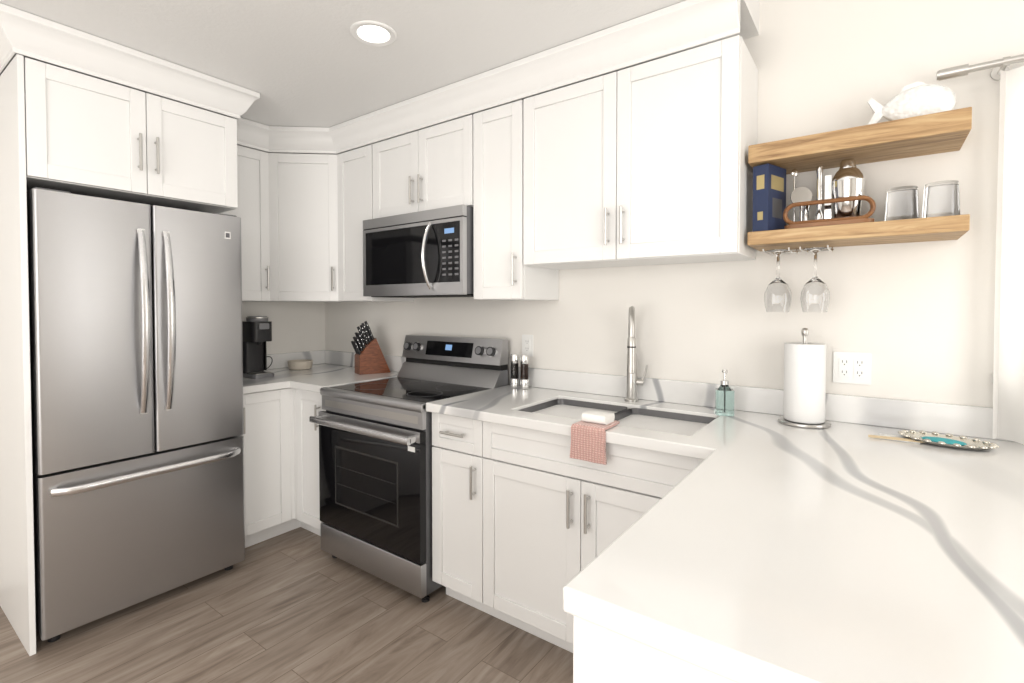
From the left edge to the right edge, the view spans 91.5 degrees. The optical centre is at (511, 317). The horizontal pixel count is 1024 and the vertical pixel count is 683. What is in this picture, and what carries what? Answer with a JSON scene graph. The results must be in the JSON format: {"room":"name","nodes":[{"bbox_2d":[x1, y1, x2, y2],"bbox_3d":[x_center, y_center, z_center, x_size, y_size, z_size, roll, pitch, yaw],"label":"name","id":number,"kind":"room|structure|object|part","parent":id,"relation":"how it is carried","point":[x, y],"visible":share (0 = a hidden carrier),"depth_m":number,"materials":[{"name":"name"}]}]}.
{"room":"kitchen","nodes":[
{"label":"kitchen","id":0,"kind":"room"},
{"bbox_2d":[237,144,324,353],"bbox_3d":[-2.847,-0.087,1.885,0.120,2.780,4.720,1,2,36],"label":"wall","id":1,"kind":"structure","parent":0,"point":[298,326],"depth_m":3.55,"materials":[{"name":"white paint"}]},
{"bbox_2d":[0,12,243,214],"bbox_3d":[-1.912,-0.844,2.420,0.738,0.586,0.781,1,2,36],"label":"upper cabinet","id":2,"kind":"object","parent":1,"relation":"attached to","point":[61,129],"depth_m":2.10,"materials":[{"name":"white paint"}]},
{"bbox_2d":[232,119,263,301],"bbox_3d":[-1.707,-0.626,3.022,0.367,1.049,0.423,1,2,36],"label":"upper cabinet","id":3,"kind":"object","parent":1,"relation":"attached to","point":[252,218],"depth_m":2.99,"materials":[{"name":"white paint"}]},
{"bbox_2d":[267,350,324,369],"bbox_3d":[-1.681,0.300,3.374,0.020,0.100,0.952,1,2,36],"label":"backsplash","id":4,"kind":"structure","parent":1,"relation":"attached to","point":[317,356],"depth_m":3.54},
{"bbox_2d":[0,527,572,682],"bbox_3d":[-0.499,1.369,0.283,5.840,0.060,4.840,1,2,36],"label":"floor","id":5,"kind":"structure","parent":0,"point":[297,605],"depth_m":2.02,"materials":[{"name":"wood"}]},
{"bbox_2d":[27,187,244,641],"bbox_3d":[-1.856,0.389,2.417,0.799,1.805,0.774,1,2,36],"label":"fridge","id":6,"kind":"object","parent":5,"relation":"on","point":[136,342],"visible":0.94,"depth_m":2.14,"materials":[{"name":"grey metal"}]},
{"bbox_3d":[-1.562,0.152,2.198,0.072,1.077,0.722,1,2,36],"label":"handle","id":7,"kind":"part","parent":6,"relation":"part of","materials":[{"name":"silver metal"}]},
{"bbox_2d":[241,398,292,547],"bbox_3d":[-1.608,0.839,2.961,0.638,0.880,0.356,1,2,36],"label":"base cabinet","id":8,"kind":"object","parent":5,"relation":"on","point":[267,516],"depth_m":2.79,"materials":[{"name":"white paint"}]},
{"bbox_2d":[243,362,399,401],"bbox_3d":[-1.295,0.376,3.095,0.975,0.039,0.952,1,2,36],"label":"countertop","id":9,"kind":"structure","parent":8,"relation":"on","point":[286,383],"depth_m":2.88,"materials":[{"name":"white stone"}]},
{"bbox_2d":[242,316,273,378],"bbox_3d":[-1.538,0.172,3.074,0.215,0.369,0.214,1,2,36],"label":"coffee maker","id":10,"kind":"object","parent":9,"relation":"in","point":[256,333],"visible":0.94,"depth_m":3.01,"materials":[{"name":"grey plastic"}]},
{"bbox_2d":[287,359,312,369],"bbox_3d":[-1.448,0.321,3.412,0.160,0.056,0.160,1,2,36],"label":"bowl","id":11,"kind":"object","parent":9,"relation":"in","point":[303,364],"visible":1,"depth_m":3.35,"materials":[{"name":"beige ceramic"}]},
{"bbox_2d":[351,321,389,374],"bbox_3d":[-0.910,0.186,3.204,0.229,0.335,0.111,-1,2,-34],"label":"knife block","id":12,"kind":"object","parent":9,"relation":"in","point":[369,358],"visible":1,"depth_m":3.16,"materials":[{"name":"brown wood"}]},
{"bbox_2d":[301,394,325,535],"bbox_3d":[-0.956,0.837,3.064,0.376,0.880,0.619,1,2,36],"label":"base cabinet","id":13,"kind":"object","parent":5,"relation":"on","point":[310,520],"depth_m":2.83,"materials":[{"name":"white paint"}]},
{"bbox_2d":[309,335,507,602],"bbox_3d":[-0.539,0.702,2.660,0.762,1.170,0.720,1,2,36],"label":"stove","id":14,"kind":"object","parent":5,"relation":"on","point":[375,462],"visible":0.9,"depth_m":2.44,"materials":[{"name":"grey"}]},
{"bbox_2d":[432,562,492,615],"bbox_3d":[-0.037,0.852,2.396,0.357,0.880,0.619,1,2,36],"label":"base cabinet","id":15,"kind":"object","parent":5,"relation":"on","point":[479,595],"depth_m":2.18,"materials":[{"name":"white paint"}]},
{"bbox_2d":[493,586,512,624],"bbox_3d":[0.422,0.859,2.062,1.017,0.880,0.619,1,2,36],"label":"base cabinet","id":16,"kind":"object","parent":5,"relation":"on","point":[502,602],"depth_m":2.03,"materials":[{"name":"white paint"}]},
{"bbox_2d":[513,594,724,682],"bbox_3d":[0.736,0.885,0.891,1.071,0.880,0.948,1,2,36],"label":"base cabinet","id":17,"kind":"object","parent":5,"relation":"on","point":[598,657],"depth_m":0.74,"materials":[{"name":"white paint"}]},
{"bbox_2d":[244,386,1023,682],"bbox_3d":[0.453,0.412,1.447,2.255,0.039,1.560,1,2,36],"label":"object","id":18,"kind":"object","parent":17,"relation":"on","point":[747,546],"depth_m":1.05,"materials":[{"name":"white stone"}]},
{"bbox_2d":[510,353,518,387],"bbox_3d":[0.014,0.276,2.609,0.044,0.180,0.044,1,2,36],"label":"pepper grinder","id":19,"kind":"object","parent":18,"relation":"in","point":[514,361],"visible":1,"depth_m":2.59,"materials":[{"name":"silver metal"}]},
{"bbox_2d":[520,354,528,388],"bbox_3d":[0.065,0.277,2.582,0.044,0.180,0.044,1,2,36],"label":"salt grinder","id":20,"kind":"object","parent":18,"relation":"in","point":[524,363],"visible":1,"depth_m":2.56,"materials":[{"name":"silver metal"}]},
{"bbox_2d":[529,398,608,417],"bbox_3d":[0.256,0.494,2.127,0.356,0.208,0.387,1,2,36],"label":"sink","id":21,"kind":"object","parent":18,"relation":"in","point":[563,405],"depth_m":2.28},
{"bbox_2d":[570,410,619,464],"bbox_3d":[0.301,0.419,1.782,0.138,0.153,0.140,1,2,36],"label":"dish towel","id":22,"kind":"object","parent":18,"relation":"on","point":[588,437],"visible":1,"depth_m":1.74,"materials":[{"name":"pink fabric"}]},
{"bbox_2d":[621,306,648,401],"bbox_3d":[0.521,0.162,2.183,0.112,0.427,0.208,1,2,36],"label":"faucet","id":23,"kind":"object","parent":18,"relation":"on","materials":[{"name":"silver metal"}]},
{"bbox_2d":[615,410,700,429],"bbox_3d":[0.556,0.499,1.908,0.356,0.208,0.387,1,2,36],"label":"sink","id":24,"kind":"object","parent":18,"relation":"in","point":[662,419],"depth_m":2.04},
{"bbox_2d":[715,369,733,415],"bbox_3d":[0.838,0.292,1.968,0.078,0.177,0.083,1,2,36],"label":"soap dispenser","id":25,"kind":"object","parent":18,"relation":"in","point":[724,398],"visible":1,"depth_m":1.94,"materials":[{"name":"teal glass"}]},
{"bbox_2d":[778,328,830,428],"bbox_3d":[1.063,0.210,1.812,0.168,0.348,0.168,1,2,36],"label":"paper towel holder","id":26,"kind":"object","parent":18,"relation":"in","point":[804,400],"visible":1,"depth_m":1.76,"materials":[{"name":"white paper"}]},
{"bbox_2d":[868,430,998,449],"bbox_3d":[1.316,0.380,1.573,0.313,0.019,0.159,1,2,36],"label":"tray","id":27,"kind":"object","parent":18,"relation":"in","point":[937,438],"visible":0.98,"depth_m":1.56,"materials":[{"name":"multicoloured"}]},
{"bbox_2d":[0,0,759,154],"bbox_3d":[-0.499,-1.316,0.224,5.840,0.450,4.840,1,2,36],"label":"ceiling","id":28,"kind":"structure","parent":0,"point":[304,63],"depth_m":2.02,"materials":[{"name":"white paint"}]},
{"bbox_2d":[350,21,396,45],"bbox_3d":[-0.550,-1.142,1.980,0.180,0.040,0.180,1,2,36],"label":"recessed light","id":29,"kind":"object","parent":28,"relation":"in","point":[373,33],"visible":0.83,"depth_m":2.01,"materials":[{"name":"white plastic"}]},
{"bbox_2d":[325,0,1023,407],"bbox_3d":[0.890,-0.093,2.159,5.840,2.780,0.120,1,2,36],"label":"wall","id":30,"kind":"structure","parent":0,"point":[915,320],"depth_m":1.85,"materials":[{"name":"white paint"}]},
{"bbox_2d":[260,124,375,301],"bbox_3d":[-1.319,-0.631,3.277,0.696,1.049,0.649,1,2,36],"label":"upper cabinet","id":31,"kind":"object","parent":30,"relation":"attached to","point":[300,189],"depth_m":3.09,"materials":[{"name":"white paint"}]},
{"bbox_2d":[336,140,413,301],"bbox_3d":[-0.885,-0.561,3.140,0.387,0.914,0.363,1,2,36],"label":"upper cabinet","id":32,"kind":"object","parent":30,"relation":"attached to","point":[353,167],"depth_m":3.03,"materials":[{"name":"white paint"}]},
{"bbox_2d":[372,108,471,218],"bbox_3d":[-0.407,-0.786,2.808,0.765,0.448,0.329,1,2,36],"label":"upper cabinet","id":33,"kind":"object","parent":30,"relation":"attached to","point":[429,168],"depth_m":2.65,"materials":[{"name":"white paint"}]},
{"bbox_2d":[363,204,473,297],"bbox_3d":[-0.448,-0.336,2.761,0.762,0.437,0.466,1,2,36],"label":"microwave","id":34,"kind":"object","parent":33,"relation":"attached to","point":[425,254],"visible":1,"depth_m":2.58,"materials":[{"name":"grey metal"}]},
{"bbox_2d":[472,88,558,300],"bbox_3d":[0.049,-0.546,2.482,0.360,0.914,0.329,1,2,36],"label":"upper cabinet","id":35,"kind":"object","parent":30,"relation":"attached to","point":[504,136],"depth_m":2.35,"materials":[{"name":"white paint"}]},
{"bbox_2d":[522,335,532,356],"bbox_3d":[0.083,0.148,2.672,0.070,0.115,0.008,1,2,36],"label":"electrical outlet","id":36,"kind":"object","parent":30,"relation":"attached to","point":[527,344],"visible":0.96,"depth_m":2.67,"materials":[{"name":"white plastic"}]},
{"bbox_2d":[536,28,757,271],"bbox_3d":[0.517,-0.616,2.140,0.918,0.759,0.329,1,2,36],"label":"upper cabinet","id":37,"kind":"object","parent":30,"relation":"attached to","point":[644,164],"depth_m":1.94,"materials":[{"name":"white paint"}]},
{"bbox_2d":[325,350,1013,441],"bbox_3d":[0.210,0.318,2.576,3.978,0.100,0.018,1,2,36],"label":"backsplash","id":38,"kind":"structure","parent":30,"relation":"attached to","point":[942,418],"depth_m":1.97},
{"bbox_2d":[833,351,871,384],"bbox_3d":[1.246,0.183,1.827,0.116,0.115,0.008,1,2,36],"label":"double electrical outlet","id":39,"kind":"object","parent":30,"relation":"attached to","point":[852,367],"visible":1,"depth_m":1.82,"materials":[{"name":"white plastic"}]},
{"bbox_2d":[747,214,969,250],"bbox_3d":[1.164,-0.284,1.726,0.596,0.048,0.248,1,2,36],"label":"shelf","id":40,"kind":"object","parent":30,"relation":"attached to","point":[951,227],"visible":1,"depth_m":1.63,"materials":[{"name":"brown wood"}]},
{"bbox_2d":[752,163,785,231],"bbox_3d":[0.943,-0.430,1.826,0.131,0.236,0.057,-1,2,-36],"label":"box","id":41,"kind":"object","parent":40,"relation":"on","point":[769,193],"visible":0.88,"depth_m":1.79,"materials":[{"name":"blue cardboard"}]},
{"bbox_2d":[763,244,833,255],"bbox_3d":[1.036,-0.248,1.805,0.204,0.026,0.220,1,2,36],"label":"stemware rack","id":42,"kind":"object","parent":40,"relation":"attached to","point":[806,251],"visible":0.9,"depth_m":1.84,"materials":[{"name":"silver metal"}]},
{"bbox_2d":[764,249,791,311],"bbox_3d":[0.959,-0.133,1.799,0.090,0.222,0.090,1,2,36],"label":"wine glass","id":43,"kind":"object","parent":42,"relation":"hanging from","point":[777,296],"visible":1,"depth_m":1.77,"materials":[{"name":"clear glass"}]},
{"bbox_2d":[800,247,829,311],"bbox_3d":[1.060,-0.131,1.744,0.090,0.222,0.090,1,2,36],"label":"wine glass","id":44,"kind":"object","parent":42,"relation":"hanging from","point":[815,295],"visible":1,"depth_m":1.72,"materials":[{"name":"clear glass"}]},
{"bbox_2d":[783,158,875,228],"bbox_3d":[1.103,-0.428,1.737,0.267,0.237,0.150,1,2,36],"label":"stand","id":45,"kind":"object","parent":40,"relation":"on","point":[845,196],"visible":0.98,"depth_m":1.70,"materials":[{"name":"brown wood"}]},
{"bbox_2d":[884,186,918,220],"bbox_3d":[1.275,-0.365,1.632,0.094,0.115,0.094,1,2,36],"label":"glass","id":46,"kind":"object","parent":40,"relation":"on","point":[901,202],"visible":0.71,"depth_m":1.60,"materials":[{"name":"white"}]},
{"bbox_2d":[922,180,959,217],"bbox_3d":[1.344,-0.363,1.563,0.094,0.115,0.094,1,2,36],"label":"glass","id":47,"kind":"object","parent":40,"relation":"on","point":[941,198],"visible":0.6,"depth_m":1.53,"materials":[{"name":"white"}]},
{"bbox_2d":[748,107,971,173],"bbox_3d":[1.164,-0.586,1.719,0.596,0.065,0.248,1,2,36],"label":"shelf","id":48,"kind":"object","parent":30,"relation":"attached to","point":[936,133],"visible":0.85,"depth_m":1.63,"materials":[{"name":"brown wood"}]},
{"bbox_2d":[867,81,955,124],"bbox_3d":[1.296,-0.690,1.624,0.227,0.144,0.068,1,2,36],"label":"fish","id":49,"kind":"object","parent":48,"relation":"on","point":[918,98],"visible":0.75,"depth_m":1.59},
{"bbox_2d":[936,54,1023,80],"bbox_3d":[2.019,-0.769,1.179,1.557,0.043,0.111,1,2,36],"label":"curtain rod","id":50,"kind":"object","parent":30,"relation":"attached to","point":[1003,63],"visible":0.92,"depth_m":1.55,"materials":[{"name":"silver metal"}]},
{"bbox_2d":[993,66,1023,443],"bbox_3d":[2.020,-0.181,1.143,1.318,1.131,0.080,1,2,36],"label":"sheer curtain","id":51,"kind":"object","parent":50,"relation":"hanging from","point":[1008,396],"visible":0.98,"depth_m":1.52,"materials":[{"name":"white fabric"}]}
]}

